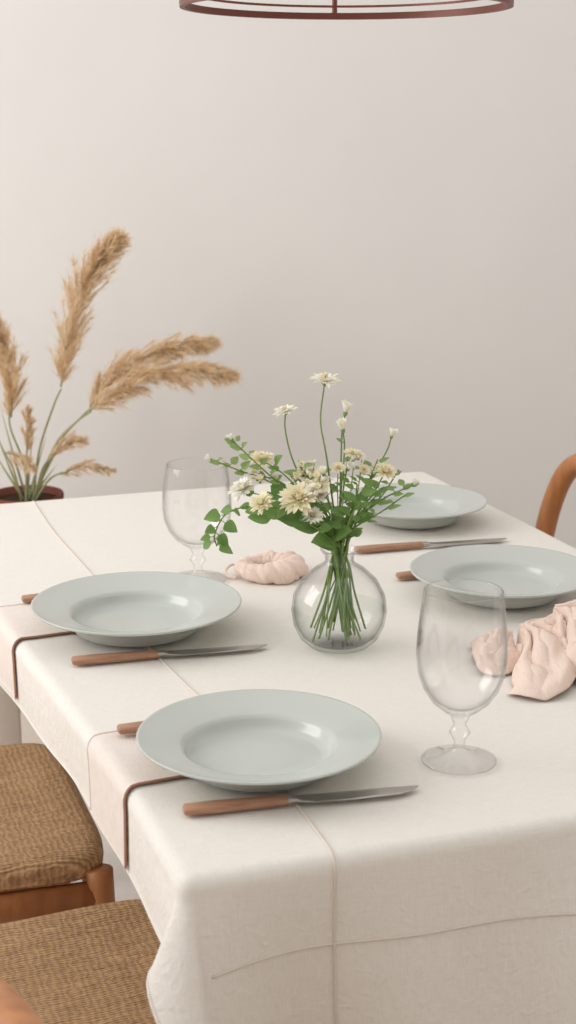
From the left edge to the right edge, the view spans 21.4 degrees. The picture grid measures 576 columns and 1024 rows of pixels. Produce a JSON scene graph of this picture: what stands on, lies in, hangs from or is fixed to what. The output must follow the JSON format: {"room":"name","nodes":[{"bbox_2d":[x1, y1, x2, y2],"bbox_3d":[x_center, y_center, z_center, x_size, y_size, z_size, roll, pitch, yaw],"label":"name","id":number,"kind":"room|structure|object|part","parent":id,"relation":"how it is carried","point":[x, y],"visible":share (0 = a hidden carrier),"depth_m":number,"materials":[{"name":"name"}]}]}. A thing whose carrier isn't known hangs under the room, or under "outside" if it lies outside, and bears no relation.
{"room":"dining room","nodes":[
{"label":"dining room","id":0,"kind":"room"},
{"bbox_2d":[70,785,139,901],"bbox_3d":[-0.425,1.060,1.707,4.350,0.050,4.600,0,14,0],"label":"floor","id":1,"kind":"structure","parent":0,"point":[124,888],"depth_m":2.99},
{"bbox_2d":[0,686,21,744],"bbox_3d":[0.089,0.493,2.340,0.906,0.745,1.516,-5,15,-18],"label":"dining table","id":2,"kind":"object","parent":1,"relation":"on","point":[10,714],"visible":0.1,"depth_m":2.84,"materials":[{"name":"beige fabric"}]},
{"bbox_2d":[0,472,575,1023],"bbox_3d":[0.111,0.294,2.260,1.100,0.336,1.730,-5,15,-18],"label":"tablecloth","id":3,"kind":"object","parent":2,"relation":"on","point":[449,899],"visible":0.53,"depth_m":1.58,"materials":[{"name":"fabric"}]},
{"bbox_2d":[21,593,38,602],"bbox_3d":[-0.290,0.118,2.240,0.202,0.010,0.023,-5,15,-19],"label":"fork","id":4,"kind":"object","parent":3,"relation":"on","point":[25,598],"depth_m":2.20,"materials":[{"name":"brown wood"}]},
{"bbox_2d":[0,602,74,699],"bbox_3d":[-0.291,0.185,2.158,0.249,0.079,0.183,-5,15,-18],"label":"placemat","id":5,"kind":"object","parent":3,"relation":"on","point":[18,622],"visible":0.34,"depth_m":2.10,"materials":[{"name":"fabric"}]},
{"bbox_2d":[30,571,241,646],"bbox_3d":[-0.207,0.140,2.090,0.287,0.039,0.287,-5,15,-18],"label":"dinner plate","id":6,"kind":"object","parent":5,"relation":"on","point":[140,608],"visible":1,"depth_m":2.13,"materials":[{"name":"white ceramic"}]},
{"bbox_2d":[86,730,185,869],"bbox_3d":[-0.097,0.303,1.695,0.229,0.084,0.184,-5,15,-18],"label":"napkin","id":7,"kind":"object","parent":3,"relation":"on","point":[116,763],"visible":0.44,"depth_m":1.66,"materials":[{"name":"fabric"}]},
{"bbox_2d":[117,721,142,734],"bbox_3d":[-0.101,0.239,1.751,0.192,0.010,0.023,-4,15,-17],"label":"fork","id":8,"kind":"object","parent":7,"relation":"on","point":[132,727],"depth_m":1.72,"materials":[{"name":"brown wood"}]},
{"bbox_2d":[136,689,381,791],"bbox_3d":[-0.031,0.254,1.641,0.263,0.036,0.263,-5,15,-18],"label":"dinner plate","id":9,"kind":"object","parent":7,"relation":"on","point":[246,740],"visible":1,"depth_m":1.67,"materials":[{"name":"white ceramic"}]},
{"bbox_2d":[71,644,266,664],"bbox_3d":[-0.152,0.184,1.988,0.259,0.010,0.022,-3,14,-14],"label":"table knife","id":10,"kind":"object","parent":3,"relation":"on","point":[145,654],"visible":1,"depth_m":1.98,"materials":[{"name":"brown wood"}]},
{"bbox_2d":[162,457,231,582],"bbox_3d":[-0.138,0.015,2.316,0.106,0.181,0.106,-5,15,-18],"label":"goblet","id":11,"kind":"object","parent":3,"relation":"on","point":[189,571],"visible":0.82,"depth_m":2.31,"materials":[{"name":"clear glass"}]},
{"bbox_2d":[224,550,308,584],"bbox_3d":[-0.034,0.082,2.355,0.130,0.034,0.113,-1,14,-5],"label":"crumpled napkin","id":12,"kind":"object","parent":3,"relation":"on","point":[269,566],"visible":1,"depth_m":2.32,"materials":[{"name":"pink fabric"}]},
{"bbox_2d":[182,785,417,815],"bbox_3d":[0.016,0.292,1.554,0.248,0.010,0.022,-3,14,-13],"label":"table knife","id":13,"kind":"object","parent":3,"relation":"on","point":[257,802],"visible":1,"depth_m":1.54,"materials":[{"name":"brown wood"}]},
{"bbox_2d":[200,372,419,653],"bbox_3d":[0.028,0.002,1.984,0.278,0.367,0.144,-5,15,-18],"label":"flower vase","id":14,"kind":"object","parent":3,"relation":"on","point":[302,507],"visible":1,"depth_m":1.97,"materials":[{"name":"clear glass"}]},
{"bbox_3d":[0.068,0.114,2.017,0.127,0.134,0.127,-5,15,-18],"label":"glass","id":15,"kind":"part","parent":14,"relation":"part of","materials":[{"name":"clear glass"}]},
{"bbox_2d":[396,571,415,579],"bbox_3d":[0.265,0.090,2.367,0.208,0.010,0.023,-5,15,-19],"label":"fork","id":16,"kind":"object","parent":3,"relation":"on","point":[406,574],"depth_m":2.33,"materials":[{"name":"brown wood"}]},
{"bbox_2d":[342,483,486,528],"bbox_3d":[0.220,-0.005,2.682,0.258,0.035,0.258,-5,15,-18],"label":"dinner plate","id":17,"kind":"object","parent":3,"relation":"on","point":[431,505],"visible":0.73,"depth_m":2.71,"materials":[{"name":"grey ceramic"}]},
{"bbox_2d":[354,538,506,552],"bbox_3d":[0.240,0.053,2.515,0.270,0.010,0.022,-4,15,-16],"label":"table knife","id":18,"kind":"object","parent":3,"relation":"on","point":[405,545],"visible":0.98,"depth_m":2.50,"materials":[{"name":"brown wood"}]},
{"bbox_2d":[416,579,507,774],"bbox_3d":[0.186,0.177,1.639,0.098,0.195,0.098,-5,15,-18],"label":"goblet","id":19,"kind":"object","parent":3,"relation":"on","point":[445,579],"visible":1,"depth_m":1.63,"materials":[{"name":"clear glass"}]},
{"bbox_2d":[410,544,575,608],"bbox_3d":[0.317,0.101,2.249,0.274,0.037,0.274,-5,15,-18],"label":"dinner plate","id":20,"kind":"object","parent":3,"relation":"on","point":[528,576],"visible":0.99,"depth_m":2.29,"materials":[{"name":"white ceramic"}]},
{"bbox_2d":[470,599,575,700],"bbox_3d":[0.352,0.157,1.955,0.232,0.079,0.254,-2,14,-7],"label":"crumpled napkin","id":21,"kind":"object","parent":3,"relation":"on","point":[542,663],"visible":0.98,"depth_m":1.92,"materials":[{"name":"pink fabric"}]},
{"bbox_2d":[0,978,44,1023],"bbox_3d":[0.056,0.730,1.240,0.544,0.820,0.482,-8,16,-30],"label":"dining chair","id":22,"kind":"object","parent":1,"relation":"on","point":[14,1009],"visible":1,"depth_m":1.08,"materials":[{"name":"brown wood"}]},
{"bbox_2d":[20,710,43,743],"bbox_3d":[-0.581,0.336,3.485,0.260,0.495,0.260,0,14,0],"label":"plant stand","id":23,"kind":"object","parent":1,"relation":"on","point":[29,735],"visible":0.02,"depth_m":3.39,"materials":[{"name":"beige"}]},
{"bbox_2d":[0,485,63,503],"bbox_3d":[-0.581,0.026,3.408,0.164,0.142,0.164,-5,15,-18],"label":"terracotta pot","id":24,"kind":"object","parent":23,"relation":"on","point":[11,494],"depth_m":3.41,"materials":[{"name":"brown ceramic"}]},
{"bbox_2d":[0,225,242,503],"bbox_3d":[-0.385,-0.255,3.314,0.585,0.734,0.178,1,14,5],"label":"pampas grass","id":25,"kind":"object","parent":23,"relation":"on","point":[101,257],"depth_m":3.30,"materials":[{"name":"plant"}]},
{"bbox_2d":[0,743,114,923],"bbox_3d":[-0.555,0.486,2.219,0.544,0.820,0.482,-5,15,-18],"label":"dining chair","id":26,"kind":"object","parent":1,"relation":"on","point":[50,839],"visible":0.83,"depth_m":2.12,"materials":[{"name":"beige wicker"}]},
{"bbox_2d":[0,899,160,1023],"bbox_3d":[-0.319,0.611,1.718,0.544,0.820,0.482,-5,15,-18],"label":"dining chair","id":27,"kind":"object","parent":1,"relation":"on","point":[92,964],"visible":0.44,"depth_m":1.83,"materials":[{"name":"beige wicker"}]},
{"bbox_2d":[535,454,575,536],"bbox_3d":[0.399,0.313,2.912,0.544,0.820,0.482,-5,15,-18],"label":"dining chair","id":28,"kind":"object","parent":1,"relation":"on","point":[561,480],"visible":0.09,"depth_m":3.08,"materials":[{"name":"brown wood"}]},
{"bbox_2d":[0,0,575,547],"bbox_3d":[-0.425,-0.920,3.553,4.350,2.900,0.101,0,14,0],"label":"wall","id":29,"kind":"structure","parent":0,"point":[387,206],"depth_m":3.56,"materials":[{"name":"paint"}]},
{"bbox_2d":[179,0,513,19],"bbox_3d":[0.076,-1.304,1.839,0.436,1.325,0.436,-5,15,-18],"label":"pendant lamp","id":30,"kind":"object","parent":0,"point":[186,5],"visible":1,"depth_m":2.16,"materials":[{"name":"brown metal"}]}
]}

